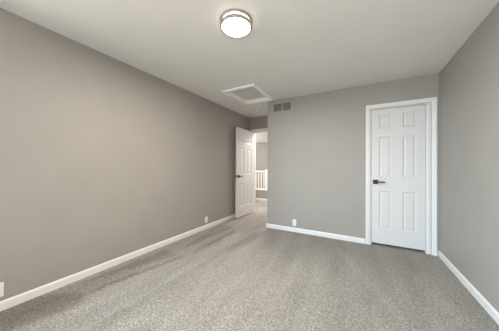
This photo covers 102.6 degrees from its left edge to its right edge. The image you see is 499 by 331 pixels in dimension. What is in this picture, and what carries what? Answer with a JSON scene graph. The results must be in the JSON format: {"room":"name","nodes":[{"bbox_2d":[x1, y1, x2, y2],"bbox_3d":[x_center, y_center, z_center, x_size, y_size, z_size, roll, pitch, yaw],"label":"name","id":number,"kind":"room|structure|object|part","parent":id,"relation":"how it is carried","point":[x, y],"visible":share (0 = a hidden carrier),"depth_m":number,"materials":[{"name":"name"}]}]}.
{"room":"empty bedroom","nodes":[
{"label":"empty bedroom","id":0,"kind":"room"},
{"bbox_2d":[0,8,248,300],"bbox_3d":[-1.520,-0.041,2.607,0.120,2.440,5.980,0,0,29],"label":"wall","id":1,"kind":"structure","parent":0,"point":[104,158],"depth_m":2.13,"materials":[{"name":"beige paint"}]},
{"bbox_2d":[0,282,3,296],"bbox_3d":[-2.013,1.001,1.592,0.009,0.115,0.070,0,0,29],"label":"wall outlet","id":2,"kind":"object","parent":1,"relation":"attached to","point":[1,283],"visible":1,"depth_m":1.61,"materials":[{"name":"white plastic"}]},
{"bbox_2d":[0,214,234,310],"bbox_3d":[-1.468,1.141,2.568,0.013,0.076,5.980,0,0,29],"label":"baseboard","id":3,"kind":"structure","parent":1,"relation":"attached to","point":[15,300],"depth_m":2.14,"materials":[{"name":"white paint"}]},
{"bbox_2d":[0,200,498,330],"bbox_3d":[-1.105,1.236,3.332,7.237,0.100,7.910,0,0,29],"label":"floor","id":4,"kind":"structure","parent":0,"point":[241,273],"depth_m":1.88,"materials":[{"name":"carpet"}]},
{"bbox_2d":[0,0,498,142],"bbox_3d":[-0.264,-1.292,4.832,7.237,0.100,11.310,0,0,29],"label":"ceiling","id":5,"kind":"structure","parent":0,"point":[292,48],"depth_m":1.98,"materials":[{"name":"white paint"}]},
{"bbox_2d":[220,9,251,37],"bbox_3d":[-0.116,-1.223,1.741,0.278,0.069,0.278,0,0,29],"label":"ceiling light","id":6,"kind":"object","parent":5,"relation":"attached to","point":[234,23],"visible":1,"depth_m":1.69,"materials":[{"name":"white glass"}]},
{"bbox_2d":[222,18,249,36],"bbox_3d":[-0.116,-1.199,1.741,0.246,0.021,0.246,0,0,29],"label":"diffuser","id":7,"kind":"object","parent":6,"relation":"attached to","point":[231,27],"depth_m":1.72,"materials":[{"name":"white glass"}]},
{"bbox_2d":[221,84,273,104],"bbox_3d":[-0.006,-1.264,3.544,0.622,0.087,0.792,0,0,29],"label":"attic hatch","id":8,"kind":"object","parent":5,"relation":"attached to","point":[248,94],"visible":0.87,"depth_m":3.58,"materials":[{"name":"white paint"}]},
{"bbox_3d":[-0.006,-1.298,3.544,0.508,0.018,0.678,0,0,29],"label":"panel","id":9,"kind":"part","parent":8,"relation":"part of","materials":[{"name":"white paint"}]},
{"bbox_2d":[249,116,267,131],"bbox_3d":[-0.916,-0.020,5.761,5.200,2.440,0.120,0,0,29],"label":"wall","id":10,"kind":"structure","parent":0,"point":[261,122],"depth_m":5.07,"materials":[{"name":"beige paint"}]},
{"bbox_2d":[235,127,253,217],"bbox_3d":[-0.098,0.164,4.801,0.147,2.035,0.781,0,0,31],"label":"door","id":11,"kind":"structure","parent":10,"relation":"in","point":[244,186],"depth_m":4.73,"materials":[{"name":"white paint"}]},
{"bbox_2d":[251,128,267,211],"bbox_3d":[0.459,0.140,4.995,0.900,2.126,0.156,0,0,29],"label":"door frame","id":12,"kind":"structure","parent":10,"relation":"attached to","point":[263,130],"depth_m":5.16,"materials":[{"name":"white paint"}]},
{"bbox_2d":[255,190,266,198],"bbox_3d":[-0.091,1.035,7.250,5.200,0.355,0.120,0,0,29],"label":"wall","id":13,"kind":"structure","parent":0,"point":[262,194],"depth_m":6.90,"materials":[{"name":"beige paint"}]},
{"bbox_2d":[256,170,266,190],"bbox_3d":[0.130,0.498,7.131,4.500,0.720,0.150,0,0,29],"label":"stair railing","id":14,"kind":"object","parent":13,"relation":"on","point":[265,171],"visible":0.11,"depth_m":6.92,"materials":[{"name":"white paint"}]},
{"bbox_3d":[0.598,0.489,6.872,0.110,0.700,0.110,0,0,29],"label":"newel post","id":15,"kind":"part","parent":14,"relation":"part of","materials":[{"name":"white paint"}]},
{"bbox_2d":[256,143,267,188],"bbox_3d":[1.553,0.617,10.207,5.200,3.640,0.120,0,0,29],"label":"wall","id":16,"kind":"structure","parent":0,"point":[261,148],"depth_m":10.66,"materials":[{"name":"beige paint"}]},
{"bbox_2d":[267,73,438,255],"bbox_3d":[1.520,-0.020,3.291,2.615,2.440,0.120,0,0,29],"label":"wall","id":17,"kind":"structure","parent":0,"point":[316,157],"depth_m":3.34,"materials":[{"name":"beige paint"}]},
{"bbox_2d":[272,99,293,114],"bbox_3d":[0.610,-1.093,3.731,0.428,0.232,0.013,0,0,29],"label":"air vent","id":18,"kind":"object","parent":17,"relation":"in","point":[278,107],"visible":1,"depth_m":3.72,"materials":[{"name":"metal"}]},
{"bbox_2d":[274,104,280,111],"bbox_3d":[0.532,-1.093,3.776,0.156,0.137,0.007,0,0,29],"label":"grille","id":19,"kind":"object","parent":18,"relation":"attached to","point":[277,107],"depth_m":3.78,"materials":[{"name":"grey metal"}]},
{"bbox_2d":[283,102,290,110],"bbox_3d":[0.690,-1.093,3.689,0.156,0.140,0.008,0,0,29],"label":"grille","id":20,"kind":"object","parent":18,"relation":"attached to","point":[286,106],"depth_m":3.69,"materials":[{"name":"grey metal"}]},
{"bbox_2d":[266,223,364,243],"bbox_3d":[1.051,1.160,3.466,1.656,0.076,0.013,0,0,29],"label":"baseboard","id":21,"kind":"structure","parent":17,"relation":"attached to","point":[292,229],"depth_m":3.39,"materials":[{"name":"white paint"}]},
{"bbox_2d":[371,105,424,250],"bbox_3d":[2.146,0.163,2.909,0.630,2.004,0.147,0,0,29],"label":"door","id":22,"kind":"structure","parent":17,"relation":"in","point":[398,134],"depth_m":2.89,"materials":[{"name":"white paint"}]},
{"bbox_2d":[365,97,437,255],"bbox_3d":[2.177,0.142,2.925,0.827,2.120,0.156,0,0,29],"label":"door frame","id":23,"kind":"structure","parent":17,"relation":"attached to","point":[433,105],"depth_m":2.72,"materials":[{"name":"white paint"}]},
{"bbox_2d":[439,2,498,312],"bbox_3d":[1.365,-0.036,0.446,0.120,2.440,5.005,0,0,29],"label":"wall","id":24,"kind":"structure","parent":0,"point":[469,82],"depth_m":1.86,"materials":[{"name":"beige paint"}]},
{"bbox_2d":[438,250,498,324],"bbox_3d":[1.301,1.146,0.471,0.013,0.076,5.005,0,0,29],"label":"baseboard","id":25,"kind":"structure","parent":24,"relation":"attached to","point":[485,304],"depth_m":1.84,"materials":[{"name":"white paint"}]}
]}

